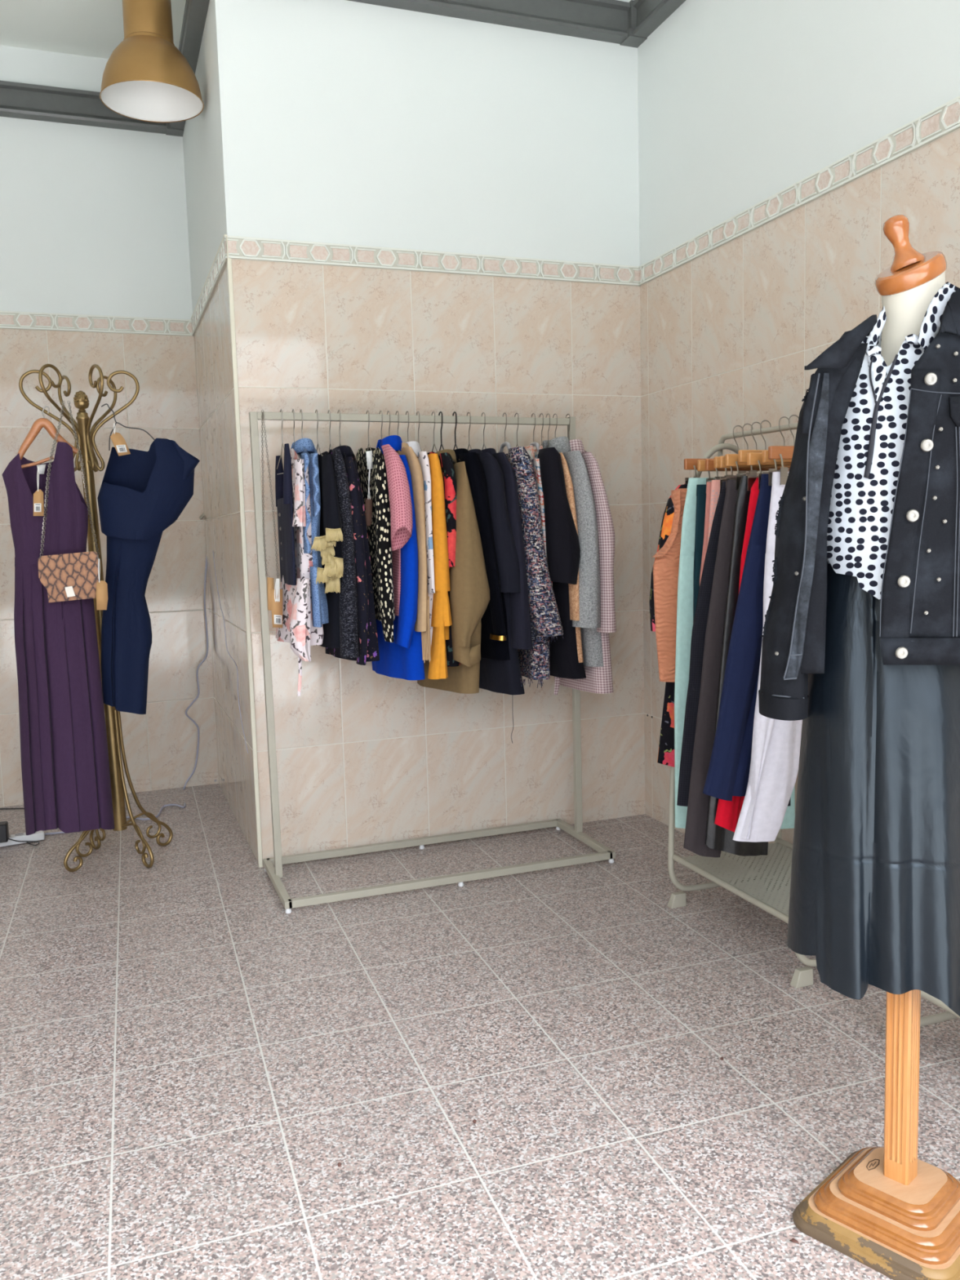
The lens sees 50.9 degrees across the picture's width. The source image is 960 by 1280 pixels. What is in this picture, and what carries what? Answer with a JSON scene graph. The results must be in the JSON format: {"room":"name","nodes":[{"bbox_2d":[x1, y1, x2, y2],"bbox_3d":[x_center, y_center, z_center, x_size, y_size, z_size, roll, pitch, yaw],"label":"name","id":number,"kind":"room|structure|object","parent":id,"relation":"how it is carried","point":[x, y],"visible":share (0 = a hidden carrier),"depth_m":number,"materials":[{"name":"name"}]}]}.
{"room":"clothing store","nodes":[
{"label":"clothing store","id":0,"kind":"room"},
{"bbox_2d":[0,0,186,58],"bbox_3d":[-0.899,-2.523,2.159,4.800,0.100,5.597,-4,6,-20],"label":"ceiling","id":1,"kind":"structure","parent":0,"point":[86,28],"depth_m":4.40,"materials":[{"name":"white paint"}]},
{"bbox_2d":[99,0,204,122],"bbox_3d":[-1.258,-2.344,3.819,0.381,0.586,0.381,-4,6,-20],"label":"pendant lamp","id":2,"kind":"object","parent":1,"relation":"hanging from","point":[146,77],"visible":1,"depth_m":3.76,"materials":[{"name":"gold metal"}]},
{"bbox_2d":[0,44,218,807],"bbox_3d":[-2.671,-0.915,4.540,2.727,3.500,0.001,-4,6,-20],"label":"wall","id":3,"kind":"structure","parent":0,"point":[94,221],"depth_m":4.82,"materials":[{"name":"tile"}]},
{"bbox_2d":[0,80,166,133],"bbox_3d":[-2.701,-2.413,4.351,2.727,0.140,0.066,-4,6,-20],"label":"trim","id":4,"kind":"structure","parent":3,"relation":"attached to","point":[17,100],"depth_m":4.63,"materials":[{"name":"grey paint"}]},
{"bbox_2d":[0,311,193,336],"bbox_3d":[-2.684,-1.449,4.478,2.727,0.077,0.012,-4,6,-20],"label":"trim","id":5,"kind":"structure","parent":3,"relation":"attached to","point":[8,319],"depth_m":4.79,"materials":[{"name":"grey"}]},
{"bbox_2d":[182,0,257,862],"bbox_3d":[-1.141,-0.936,4.337,0.001,3.500,1.447,-4,6,-20],"label":"wall","id":6,"kind":"structure","parent":0,"point":[202,144],"depth_m":4.21,"materials":[{"name":"tile"}]},
{"bbox_2d":[165,0,209,136],"bbox_3d":[-1.198,-2.439,4.211,0.150,0.146,1.519,-4,6,-20],"label":"trim","id":7,"kind":"structure","parent":6,"relation":"attached to","point":[195,13],"depth_m":3.94,"materials":[{"name":"grey paint"}]},
{"bbox_2d":[191,235,226,336],"bbox_3d":[-1.161,-1.469,4.279,0.012,0.077,1.447,-4,6,-20],"label":"trim","id":8,"kind":"structure","parent":6,"relation":"attached to","point":[220,261],"depth_m":4.10,"materials":[{"name":"grey"}]},
{"bbox_2d":[214,0,645,866],"bbox_3d":[-0.105,-0.923,3.952,1.673,3.500,0.001,-4,6,-20],"label":"wall","id":9,"kind":"structure","parent":0,"point":[344,122],"depth_m":3.91,"materials":[{"name":"tile"}]},
{"bbox_2d":[226,235,262,867],"bbox_3d":[-0.870,-0.288,3.728,0.015,2.326,0.014,-4,6,-20],"label":"trim","id":10,"kind":"structure","parent":9,"relation":"attached to","point":[228,260],"depth_m":3.72,"materials":[{"name":"beige"}]},
{"bbox_2d":[227,235,639,285],"bbox_3d":[-0.117,-1.457,3.890,1.673,0.077,0.012,-4,6,-20],"label":"trim","id":11,"kind":"structure","parent":9,"relation":"attached to","point":[238,247],"depth_m":3.85,"materials":[{"name":"grey"}]},
{"bbox_2d":[346,0,647,48],"bbox_3d":[-0.112,-2.425,3.801,1.743,0.146,0.150,-4,6,-20],"label":"trim","id":12,"kind":"structure","parent":9,"relation":"attached to","point":[614,21],"depth_m":3.91,"materials":[{"name":"grey paint"}]},
{"bbox_2d":[0,783,959,1279],"bbox_3d":[-0.801,1.046,2.536,4.800,0.080,5.597,-4,6,-20],"label":"floor","id":13,"kind":"structure","parent":0,"point":[190,1063],"depth_m":2.37,"materials":[{"name":"tile"}]},
{"bbox_2d":[0,830,44,847],"bbox_3d":[-1.961,0.838,4.227,0.246,0.036,0.050,-5,7,-31],"label":"power strip","id":14,"kind":"object","parent":13,"relation":"on","point":[39,835],"visible":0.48,"depth_m":4.23,"materials":[{"name":"white plastic"}]},
{"bbox_2d":[18,363,173,871],"bbox_3d":[-1.481,-0.073,3.891,0.432,1.896,0.380,-3,6,-10],"label":"coat stand","id":15,"kind":"object","parent":13,"relation":"on","point":[86,437],"visible":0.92,"depth_m":3.86,"materials":[{"name":"gold metal"}]},
{"bbox_2d":[17,405,78,468],"bbox_3d":[-1.549,-0.724,3.600,0.208,0.222,0.032,-4,6,-20],"label":"clothes hanger","id":16,"kind":"object","parent":15,"relation":"hanging from","point":[41,423],"visible":0.94,"depth_m":3.58,"materials":[{"name":"brown wood"}]},
{"bbox_2d":[2,441,114,835],"bbox_3d":[-1.540,0.005,3.671,0.304,1.436,0.216,-4,7,-23],"label":"dress","id":17,"kind":"object","parent":16,"relation":"hanging from","point":[66,782],"visible":0.93,"depth_m":3.62,"materials":[{"name":"purple fabric"}]},
{"bbox_2d":[38,400,99,602],"bbox_3d":[-1.477,-0.497,3.589,0.206,0.716,0.140,-4,6,-20],"label":"handbag","id":18,"kind":"object","parent":16,"relation":"hanging from","point":[66,576],"visible":1,"depth_m":3.56,"materials":[{"name":"brown leather"}]},
{"bbox_2d":[101,403,155,450],"bbox_3d":[-1.307,-0.791,3.749,0.183,0.172,0.004,-4,6,-20],"label":"clothes hanger","id":19,"kind":"object","parent":15,"relation":"hanging from","point":[105,403],"visible":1,"depth_m":3.73,"materials":[{"name":"black"}]},
{"bbox_2d":[97,438,199,714],"bbox_3d":[-1.244,-0.236,3.813,0.404,1.041,0.165,-4,6,-20],"label":"dress","id":20,"kind":"object","parent":19,"relation":"hanging from","point":[142,493],"visible":0.99,"depth_m":3.76,"materials":[{"name":"fabric"}]},
{"bbox_2d":[44,555,208,835],"bbox_3d":[-1.592,0.144,4.626,0.318,1.368,1.100,2,7,33],"label":"power cable","id":21,"kind":"object","parent":13,"relation":"on","point":[206,566],"visible":0.77,"depth_m":5.06,"materials":[{"name":"grey plastic"}]},
{"bbox_2d":[248,411,615,913],"bbox_3d":[-0.177,0.019,3.714,1.241,1.681,0.495,-4,6,-20],"label":"rack","id":22,"kind":"object","parent":13,"relation":"on","point":[275,873],"visible":0.99,"depth_m":3.62,"materials":[{"name":"metal"}]},
{"bbox_2d":[261,409,282,627],"bbox_3d":[-0.726,-0.416,3.496,0.057,0.754,0.026,-4,6,-20],"label":"bag","id":23,"kind":"object","parent":22,"relation":"hanging from","point":[274,595],"visible":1,"depth_m":3.51,"materials":[{"name":"silver metal"}]},
{"bbox_2d":[276,408,293,474],"bbox_3d":[-0.688,-0.692,3.509,0.003,0.221,0.371,-4,6,-20],"label":"clothes hanger","id":24,"kind":"object","parent":22,"relation":"hanging from","point":[281,409],"visible":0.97,"depth_m":3.51,"materials":[{"name":"silver metal"}]},
{"bbox_2d":[275,443,296,585],"bbox_3d":[-0.684,-0.434,3.535,0.041,0.470,0.370,-3,6,-14],"label":"sleeveless top","id":25,"kind":"object","parent":24,"relation":"hanging from","point":[283,482],"visible":0.99,"depth_m":3.43,"materials":[{"name":"black fabric"}]},
{"bbox_2d":[292,408,301,458],"bbox_3d":[-0.649,-0.694,3.523,0.003,0.221,0.371,-4,6,-20],"label":"clothes hanger","id":26,"kind":"object","parent":22,"relation":"hanging from","point":[292,409],"visible":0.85,"depth_m":3.50,"materials":[{"name":"silver metal"}]},
{"bbox_2d":[275,448,324,696],"bbox_3d":[-0.638,-0.245,3.525,0.136,0.837,0.458,-4,6,-20],"label":"blouse","id":27,"kind":"object","parent":26,"relation":"hanging from","point":[297,629],"visible":0.76,"depth_m":3.36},
{"bbox_2d":[299,408,302,438],"bbox_3d":[-0.622,-0.696,3.533,0.003,0.221,0.371,-4,6,-20],"label":"clothes hanger","id":28,"kind":"object","parent":22,"relation":"hanging from","point":[300,411],"visible":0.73,"depth_m":3.52,"materials":[{"name":"silver metal"}]},
{"bbox_2d":[290,438,328,627],"bbox_3d":[-0.598,-0.380,3.538,0.103,0.641,0.438,-3,6,-17],"label":"lace top","id":29,"kind":"object","parent":28,"relation":"hanging from","point":[305,449],"visible":0.69,"depth_m":3.37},
{"bbox_2d":[315,409,323,456],"bbox_3d":[-0.572,-0.700,3.552,0.003,0.221,0.371,-4,6,-20],"label":"clothes hanger","id":30,"kind":"object","parent":22,"relation":"hanging from","point":[316,410],"visible":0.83,"depth_m":3.54,"materials":[{"name":"silver metal"}]},
{"bbox_2d":[311,453,343,648],"bbox_3d":[-0.541,-0.318,3.545,0.122,0.671,0.472,-3,6,-11],"label":"blouse","id":31,"kind":"object","parent":30,"relation":"hanging from","point":[330,540],"visible":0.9,"depth_m":3.36,"materials":[{"name":"black fabric"}]},
{"bbox_2d":[328,409,333,453],"bbox_3d":[-0.530,-0.702,3.567,0.003,0.221,0.371,-4,6,-20],"label":"clothes hanger","id":32,"kind":"object","parent":22,"relation":"hanging from","point":[328,410],"visible":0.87,"depth_m":3.56,"materials":[{"name":"silver metal"}]},
{"bbox_2d":[320,448,358,657],"bbox_3d":[-0.506,-0.309,3.583,0.080,0.709,0.430,-3,6,-15],"label":"jacket","id":33,"kind":"object","parent":32,"relation":"hanging from","point":[348,603],"visible":0.44,"depth_m":3.40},
{"bbox_2d":[337,409,341,445],"bbox_3d":[-0.497,-0.704,3.579,0.003,0.221,0.371,-4,6,-20],"label":"clothes hanger","id":34,"kind":"object","parent":22,"relation":"hanging from","point":[338,410],"visible":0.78,"depth_m":3.57,"materials":[{"name":"silver metal"}]},
{"bbox_2d":[325,445,379,665],"bbox_3d":[-0.468,-0.308,3.600,0.112,0.756,0.426,-4,7,-24],"label":"dress","id":35,"kind":"object","parent":34,"relation":"hanging from","point":[368,646],"visible":0.45,"depth_m":3.43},
{"bbox_2d":[364,410,373,473],"bbox_3d":[-0.399,-0.711,3.616,0.003,0.221,0.371,-4,6,-20],"label":"clothes hanger","id":36,"kind":"object","parent":22,"relation":"hanging from","point":[366,411],"visible":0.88,"depth_m":3.61,"materials":[{"name":"silver metal"}]},
{"bbox_2d":[355,447,395,642],"bbox_3d":[-0.377,-0.351,3.628,0.110,0.686,0.426,-4,6,-20],"label":"blouse","id":37,"kind":"object","parent":36,"relation":"hanging from","point":[379,533],"visible":0.57,"depth_m":3.46,"materials":[{"name":"black fabric"}]},
{"bbox_2d":[379,410,382,439],"bbox_3d":[-0.354,-0.714,3.632,0.003,0.221,0.371,-4,6,-20],"label":"clothes hanger","id":38,"kind":"object","parent":22,"relation":"hanging from","point":[380,411],"visible":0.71,"depth_m":3.62,"materials":[{"name":"silver metal"}]},
{"bbox_2d":[381,444,412,616],"bbox_3d":[-0.329,-0.383,3.594,0.091,0.582,0.523,-3,6,-15],"label":"knit top","id":39,"kind":"object","parent":38,"relation":"hanging from","point":[400,500],"visible":0.48,"depth_m":3.35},
{"bbox_2d":[386,410,390,435],"bbox_3d":[-0.327,-0.716,3.642,0.003,0.221,0.371,-4,6,-20],"label":"clothes hanger","id":40,"kind":"object","parent":22,"relation":"hanging from","point":[388,411],"visible":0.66,"depth_m":3.62,"materials":[{"name":"silver metal"}]},
{"bbox_2d":[371,435,425,679],"bbox_3d":[-0.306,-0.300,3.656,0.127,0.865,0.435,-4,6,-20],"label":"dress","id":41,"kind":"object","parent":40,"relation":"hanging from","point":[402,659],"visible":0.41,"depth_m":3.54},
{"bbox_2d":[395,410,399,435],"bbox_3d":[-0.296,-0.718,3.654,0.003,0.221,0.371,-4,6,-20],"label":"clothes hanger","id":42,"kind":"object","parent":22,"relation":"hanging from","point":[397,411],"visible":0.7,"depth_m":3.64,"materials":[{"name":"silver metal"}]},
{"bbox_2d":[395,442,431,662],"bbox_3d":[-0.257,-0.322,3.671,0.130,0.775,0.435,-4,6,-20],"label":"jacket","id":43,"kind":"object","parent":42,"relation":"hanging from","point":[422,624],"visible":0.39,"depth_m":3.48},
{"bbox_2d":[405,411,408,441],"bbox_3d":[-0.261,-0.720,3.667,0.003,0.221,0.371,-4,6,-20],"label":"clothes hanger","id":44,"kind":"object","parent":22,"relation":"hanging from","point":[406,411],"visible":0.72,"depth_m":3.66,"materials":[{"name":"silver metal"}]},
{"bbox_2d":[405,440,435,643],"bbox_3d":[-0.224,-0.351,3.690,0.132,0.735,0.418,-4,6,-20],"label":"shirt","id":45,"kind":"object","parent":44,"relation":"hanging from","point":[423,456],"visible":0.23,"depth_m":3.49,"materials":[{"name":"white fabric"}]},
{"bbox_2d":[416,411,422,451],"bbox_3d":[-0.223,-0.723,3.680,0.003,0.221,0.371,-4,6,-20],"label":"clothes hanger","id":46,"kind":"object","parent":22,"relation":"hanging from","point":[417,411],"visible":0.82,"depth_m":3.67,"materials":[{"name":"silver metal"}]},
{"bbox_2d":[417,453,452,679],"bbox_3d":[-0.191,-0.280,3.703,0.126,0.800,0.430,-4,6,-20],"label":"tiered top","id":47,"kind":"object","parent":46,"relation":"hanging from","point":[441,620],"visible":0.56,"depth_m":3.51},
{"bbox_2d":[431,411,437,451],"bbox_3d":[-0.168,-0.726,3.701,0.003,0.221,0.371,-4,6,-20],"label":"clothes hanger","id":48,"kind":"object","parent":22,"relation":"hanging from","point":[433,411],"visible":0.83,"depth_m":3.69,"materials":[{"name":"silver metal"}]},
{"bbox_2d":[426,451,460,666],"bbox_3d":[-0.138,-0.304,3.730,0.115,0.770,0.416,-3,6,-17],"label":"floral dress","id":49,"kind":"object","parent":48,"relation":"hanging from","point":[448,473],"visible":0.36,"depth_m":3.52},
{"bbox_2d":[438,411,455,462],"bbox_3d":[-0.142,-0.729,3.711,0.006,0.222,0.372,-4,6,-20],"label":"clothes hanger","id":50,"kind":"object","parent":22,"relation":"hanging from","point":[441,412],"visible":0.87,"depth_m":3.70,"materials":[{"name":"silver"}]},
{"bbox_2d":[417,448,489,693],"bbox_3d":[-0.101,-0.257,3.732,0.201,0.880,0.448,-4,6,-20],"label":"jacket","id":51,"kind":"object","parent":50,"relation":"hanging from","point":[469,593],"visible":0.53,"depth_m":3.54,"materials":[{"name":"fabric"}]},
{"bbox_2d":[452,411,457,449],"bbox_3d":[-0.091,-0.732,3.729,0.006,0.222,0.372,-4,6,-20],"label":"clothes hanger","id":52,"kind":"object","parent":22,"relation":"hanging from","point":[454,412],"visible":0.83,"depth_m":3.72,"materials":[{"name":"silver"}]},
{"bbox_2d":[453,448,510,660],"bbox_3d":[-0.029,-0.320,3.757,0.214,0.772,0.435,-4,6,-20],"label":"blazer","id":53,"kind":"object","parent":52,"relation":"hanging from","point":[494,631],"visible":0.43,"depth_m":3.58,"materials":[{"name":"black fabric"}]},
{"bbox_2d":[466,412,471,449],"bbox_3d":[-0.040,-0.735,3.748,0.003,0.221,0.371,-4,6,-20],"label":"clothes hanger","id":54,"kind":"object","parent":22,"relation":"hanging from","point":[468,412],"visible":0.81,"depth_m":3.74,"materials":[{"name":"silver metal"}]},
{"bbox_2d":[467,448,524,694],"bbox_3d":[0.027,-0.257,3.783,0.197,0.901,0.438,-4,6,-20],"label":"blazer","id":55,"kind":"object","parent":54,"relation":"hanging from","point":[504,677],"visible":0.33,"depth_m":3.59,"materials":[{"name":"fabric"}]},
{"bbox_2d":[481,412,486,449],"bbox_3d":[0.015,-0.739,3.768,0.003,0.221,0.371,-4,6,-20],"label":"clothes hanger","id":56,"kind":"object","parent":22,"relation":"hanging from","point":[482,412],"visible":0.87,"depth_m":3.76,"materials":[{"name":"silver metal"}]},
{"bbox_2d":[481,448,533,648],"bbox_3d":[0.063,-0.346,3.791,0.156,0.734,0.435,-4,6,-20],"label":"coat","id":57,"kind":"object","parent":56,"relation":"hanging from","point":[520,615],"visible":0.29,"depth_m":3.61,"materials":[{"name":"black fabric"}]},
{"bbox_2d":[498,413,511,452],"bbox_3d":[0.095,-0.750,3.797,0.016,0.208,0.386,-4,6,-20],"label":"clothes hanger","id":58,"kind":"object","parent":22,"relation":"hanging from","point":[507,444],"visible":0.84,"depth_m":3.79,"materials":[{"name":"silver metal"}]},
{"bbox_2d":[505,446,564,688],"bbox_3d":[0.166,-0.273,3.832,0.197,0.872,0.450,-3,6,-14],"label":"jacket","id":59,"kind":"object","parent":58,"relation":"hanging from","point":[535,663],"visible":0.51,"depth_m":3.63,"materials":[{"name":"fabric"}]},
{"bbox_2d":[528,413,539,451],"bbox_3d":[0.205,-0.758,3.838,0.016,0.208,0.386,-4,6,-20],"label":"clothes hanger","id":60,"kind":"object","parent":22,"relation":"hanging from","point":[536,445],"visible":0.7,"depth_m":3.81,"materials":[{"name":"silver metal"}]},
{"bbox_2d":[524,444,552,585],"bbox_3d":[0.210,-0.402,3.873,0.103,0.674,0.386,-3,6,-10],"label":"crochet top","id":61,"kind":"object","parent":60,"relation":"hanging from","point":[533,453],"visible":0.12,"depth_m":3.68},
{"bbox_2d":[538,413,543,448],"bbox_3d":[0.236,-0.753,3.850,0.003,0.221,0.371,-4,6,-20],"label":"clothes hanger","id":62,"kind":"object","parent":22,"relation":"hanging from","point":[541,413],"visible":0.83,"depth_m":3.84,"materials":[{"name":"silver metal"}]},
{"bbox_2d":[537,447,586,679],"bbox_3d":[0.267,-0.288,3.866,0.202,0.852,0.445,-4,6,-20],"label":"coat","id":63,"kind":"object","parent":62,"relation":"hanging from","point":[562,544],"visible":0.49,"depth_m":3.66,"materials":[{"name":"black fabric"}]},
{"bbox_2d":[546,413,550,448],"bbox_3d":[0.262,-0.755,3.860,0.003,0.221,0.371,-4,6,-20],"label":"clothes hanger","id":64,"kind":"object","parent":22,"relation":"hanging from","point":[548,413],"visible":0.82,"depth_m":3.85,"materials":[{"name":"silver metal"}]},
{"bbox_2d":[559,452,583,662],"bbox_3d":[0.291,-0.313,3.887,0.130,0.774,0.422,-3,6,-17],"label":"jacket","id":65,"kind":"object","parent":64,"relation":"hanging from","point":[574,602],"visible":0.24,"depth_m":3.70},
{"bbox_2d":[552,413,557,437],"bbox_3d":[0.290,-0.757,3.870,0.003,0.221,0.371,-4,6,-20],"label":"clothes hanger","id":66,"kind":"object","parent":22,"relation":"hanging from","point":[554,414],"visible":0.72,"depth_m":3.85,"materials":[{"name":"silver metal"}]},
{"bbox_2d":[542,436,603,666],"bbox_3d":[0.360,-0.342,3.896,0.204,0.869,0.448,-4,6,-20],"label":"coat","id":67,"kind":"object","parent":66,"relation":"hanging from","point":[589,590],"visible":0.33,"depth_m":3.69,"materials":[{"name":"fabric"}]},
{"bbox_2d":[565,413,570,439],"bbox_3d":[0.341,-0.760,3.889,0.003,0.221,0.371,-4,6,-20],"label":"clothes hanger","id":68,"kind":"object","parent":22,"relation":"hanging from","point":[567,414],"visible":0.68,"depth_m":3.87,"materials":[{"name":"silver metal"}]},
{"bbox_2d":[554,439,616,694],"bbox_3d":[0.375,-0.276,3.911,0.180,0.984,0.440,-4,6,-20],"label":"coat","id":69,"kind":"object","parent":68,"relation":"hanging from","point":[598,680],"visible":0.34,"depth_m":3.74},
{"bbox_2d":[667,422,816,988],"bbox_3d":[0.922,0.132,3.024,0.445,1.540,0.715,-4,6,-20],"label":"clothes rack","id":70,"kind":"object","parent":13,"relation":"on","point":[802,976],"visible":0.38,"depth_m":3.18,"materials":[{"name":"metal"}]},
{"bbox_2d":[684,425,743,484],"bbox_3d":[0.816,-0.574,3.182,0.391,0.206,0.054,-4,6,-20],"label":"hanger","id":71,"kind":"object","parent":70,"relation":"hanging from","point":[689,464],"visible":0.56,"depth_m":3.12,"materials":[{"name":"brown wood"}]},
{"bbox_2d":[648,484,687,767],"bbox_3d":[0.789,-0.034,3.279,0.549,0.956,0.071,-4,7,-24],"label":"dress","id":72,"kind":"object","parent":71,"relation":"hanging from","point":[666,745],"visible":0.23,"depth_m":3.22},
{"bbox_2d":[652,488,687,682],"bbox_3d":[0.773,-0.165,3.217,0.498,0.634,0.063,-4,6,-20],"label":"vest","id":73,"kind":"object","parent":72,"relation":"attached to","point":[666,566],"visible":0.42,"depth_m":3.13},
{"bbox_2d":[681,842,792,915],"bbox_3d":[0.938,0.732,3.087,0.400,0.002,0.618,-4,6,-20],"label":"shelf","id":74,"kind":"object","parent":70,"relation":"attached to","point":[724,879],"depth_m":3.14,"materials":[{"name":"beige metal"}]},
{"bbox_2d":[713,420,770,479],"bbox_3d":[0.865,-0.559,3.052,0.360,0.211,0.054,-4,6,-20],"label":"hanger","id":75,"kind":"object","parent":70,"relation":"hanging from","point":[716,460],"visible":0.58,"depth_m":3.00,"materials":[{"name":"brown wood"}]},
{"bbox_2d":[699,481,711,584],"bbox_3d":[0.818,-0.033,3.085,0.346,0.895,0.047,-4,7,-23],"label":"trousers","id":76,"kind":"object","parent":75,"relation":"hanging from","point":[708,483],"visible":0.03,"depth_m":3.00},
{"bbox_2d":[707,480,719,543],"bbox_3d":[0.813,-0.192,3.027,0.311,0.572,0.044,-4,6,-20],"label":"skirt","id":77,"kind":"object","parent":75,"relation":"hanging from","point":[715,484],"visible":0.06,"depth_m":2.95,"materials":[{"name":"pink fabric"}]},
{"bbox_2d":[697,423,789,481],"bbox_3d":[0.834,-0.566,3.136,0.359,0.214,0.054,-4,6,-20],"label":"hanger","id":78,"kind":"object","parent":70,"relation":"hanging from","point":[700,463],"visible":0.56,"depth_m":3.08,"materials":[{"name":"brown wood"}]},
{"bbox_2d":[674,477,795,829],"bbox_3d":[0.811,0.065,3.188,0.460,1.145,0.048,-4,7,-23],"label":"trousers","id":79,"kind":"object","parent":78,"relation":"hanging from","point":[686,571],"visible":0.18,"depth_m":3.09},
{"bbox_2d":[705,422,790,483],"bbox_3d":[0.850,-0.561,3.094,0.361,0.216,0.054,-4,6,-20],"label":"hanger","id":80,"kind":"object","parent":70,"relation":"hanging from","point":[708,463],"visible":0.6,"depth_m":3.05,"materials":[{"name":"brown wood"}]},
{"bbox_2d":[693,484,706,622],"bbox_3d":[0.821,0.004,3.132,0.378,0.967,0.047,-4,7,-22],"label":"trousers","id":81,"kind":"object","parent":80,"relation":"hanging from","point":[700,489],"visible":0.08,"depth_m":3.03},
{"bbox_2d":[737,449,763,481],"bbox_3d":[0.930,-0.544,2.879,0.444,0.208,0.054,-4,6,-20],"label":"hanger","id":82,"kind":"object","parent":70,"relation":"hanging from","point":[742,454],"visible":0.13,"depth_m":2.80,"materials":[{"name":"brown wood"}]},
{"bbox_2d":[705,475,768,856],"bbox_3d":[0.775,0.088,2.876,0.309,1.100,0.054,-4,6,-20],"label":"trousers","id":83,"kind":"object","parent":82,"relation":"hanging from","point":[718,837],"visible":0.27,"depth_m":2.83,"materials":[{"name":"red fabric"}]},
{"bbox_2d":[719,416,790,489],"bbox_3d":[0.897,-0.548,2.969,0.443,0.217,0.054,-4,6,-20],"label":"hanger","id":84,"kind":"object","parent":70,"relation":"hanging from","point":[722,459],"visible":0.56,"depth_m":2.92,"materials":[{"name":"brown wood"}]},
{"bbox_2d":[676,480,790,806],"bbox_3d":[0.756,0.030,2.971,0.414,0.986,0.051,-4,6,-20],"label":"trousers","id":85,"kind":"object","parent":84,"relation":"hanging from","point":[700,624],"visible":0.13,"depth_m":2.91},
{"bbox_2d":[724,414,798,489],"bbox_3d":[0.912,-0.545,2.926,0.464,0.215,0.054,-4,6,-20],"label":"hanger","id":86,"kind":"object","parent":70,"relation":"hanging from","point":[731,460],"visible":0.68,"depth_m":2.85,"materials":[{"name":"brown wood"}]},
{"bbox_2d":[683,480,737,857],"bbox_3d":[0.752,0.088,2.923,0.386,1.092,0.056,-4,6,-20],"label":"trousers","id":87,"kind":"object","parent":86,"relation":"hanging from","point":[698,802],"visible":0.17,"depth_m":2.87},
{"bbox_2d":[746,452,791,490],"bbox_3d":[0.949,-0.533,2.829,0.465,0.220,0.054,-4,6,-20],"label":"hanger","id":88,"kind":"object","parent":70,"relation":"hanging from","point":[753,458],"visible":0.1,"depth_m":2.76,"materials":[{"name":"brown wood"}]},
{"bbox_2d":[714,477,759,831],"bbox_3d":[0.778,0.046,2.821,0.288,0.992,0.058,-4,6,-20],"label":"trousers","id":89,"kind":"object","parent":88,"relation":"hanging from","point":[727,814],"visible":0.19,"depth_m":2.80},
{"bbox_2d":[762,449,791,474],"bbox_3d":[0.967,-0.530,2.782,0.438,0.217,0.054,-4,6,-20],"label":"hanger","id":90,"kind":"object","parent":70,"relation":"hanging from","point":[765,452],"visible":0.06,"depth_m":2.71,"materials":[{"name":"brown wood"}]},
{"bbox_2d":[702,473,771,801],"bbox_3d":[0.747,-0.004,2.749,0.328,0.887,0.055,-4,6,-20],"label":"trousers","id":91,"kind":"object","parent":90,"relation":"hanging from","point":[728,771],"visible":0.48,"depth_m":2.72,"materials":[{"name":"fabric"}]},
{"bbox_2d":[768,445,794,485],"bbox_3d":[0.988,-0.528,2.726,0.489,0.212,0.054,-4,6,-20],"label":"hanger","id":92,"kind":"object","parent":70,"relation":"hanging from","point":[775,452],"visible":0.15,"depth_m":2.65,"materials":[{"name":"brown wood"}]},
{"bbox_2d":[733,471,802,842],"bbox_3d":[0.793,0.053,2.708,0.259,0.998,0.054,-4,6,-20],"label":"trousers","id":93,"kind":"object","parent":92,"relation":"hanging from","point":[775,743],"visible":0.43,"depth_m":2.72,"materials":[{"name":"fabric"}]},
{"bbox_2d":[792,214,959,1279],"bbox_3d":[0.718,0.166,1.726,0.303,1.756,0.325,-7,8,-44],"label":"mannequin","id":94,"kind":"object","parent":13,"relation":"on","point":[892,1211],"visible":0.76,"depth_m":1.73,"materials":[{"name":"brown wood"}]},
{"bbox_2d":[758,287,959,720],"bbox_3d":[0.742,-0.222,1.735,0.513,0.712,0.346,-4,6,-20],"label":"denim jacket","id":95,"kind":"object","parent":94,"relation":"on","point":[920,603],"visible":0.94,"depth_m":1.60,"materials":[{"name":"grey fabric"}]},
{"bbox_2d":[786,563,959,1016],"bbox_3d":[0.755,0.252,1.789,0.389,0.781,0.344,-4,6,-20],"label":"skirt","id":96,"kind":"object","parent":94,"relation":"attached to","point":[874,896],"visible":0.77,"depth_m":1.67,"materials":[{"name":"leather"}]},
{"bbox_2d":[826,281,957,600],"bbox_3d":[0.719,-0.308,1.733,0.274,0.555,0.283,-4,6,-20],"label":"blouse","id":97,"kind":"object","parent":94,"relation":"hanging from","point":[872,438],"visible":0.49,"depth_m":1.65,"materials":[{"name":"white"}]},
{"bbox_2d":[920,990,959,1026],"bbox_3d":[1.273,0.222,2.088,0.445,1.540,0.712,-4,6,-20],"label":"rail","id":98,"kind":"object","parent":13,"relation":"on","point":[949,1014],"visible":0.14,"depth_m":2.41,"materials":[{"name":"metal"}]},
{"bbox_2d":[637,0,959,885],"bbox_3d":[1.342,-0.798,2.389,0.001,3.500,3.950,-4,6,-19],"label":"wall","id":99,"kind":"structure","parent":0,"point":[740,102],"depth_m":3.39,"materials":[{"name":"tile"}]},
{"bbox_2d":[632,0,685,37],"bbox_3d":[1.270,-2.297,2.219,0.066,0.140,3.952,-4,6,-19],"label":"trim","id":100,"kind":"structure","parent":99,"relation":"attached to","point":[651,14],"depth_m":3.90,"materials":[{"name":"grey paint"}]},
{"bbox_2d":[638,95,959,285],"bbox_3d":[1.322,-1.332,2.331,0.013,0.077,3.950,-4,6,-19],"label":"trim","id":101,"kind":"structure","parent":99,"relation":"attached to","point":[944,119],"depth_m":3.10,"materials":[{"name":"grey"}]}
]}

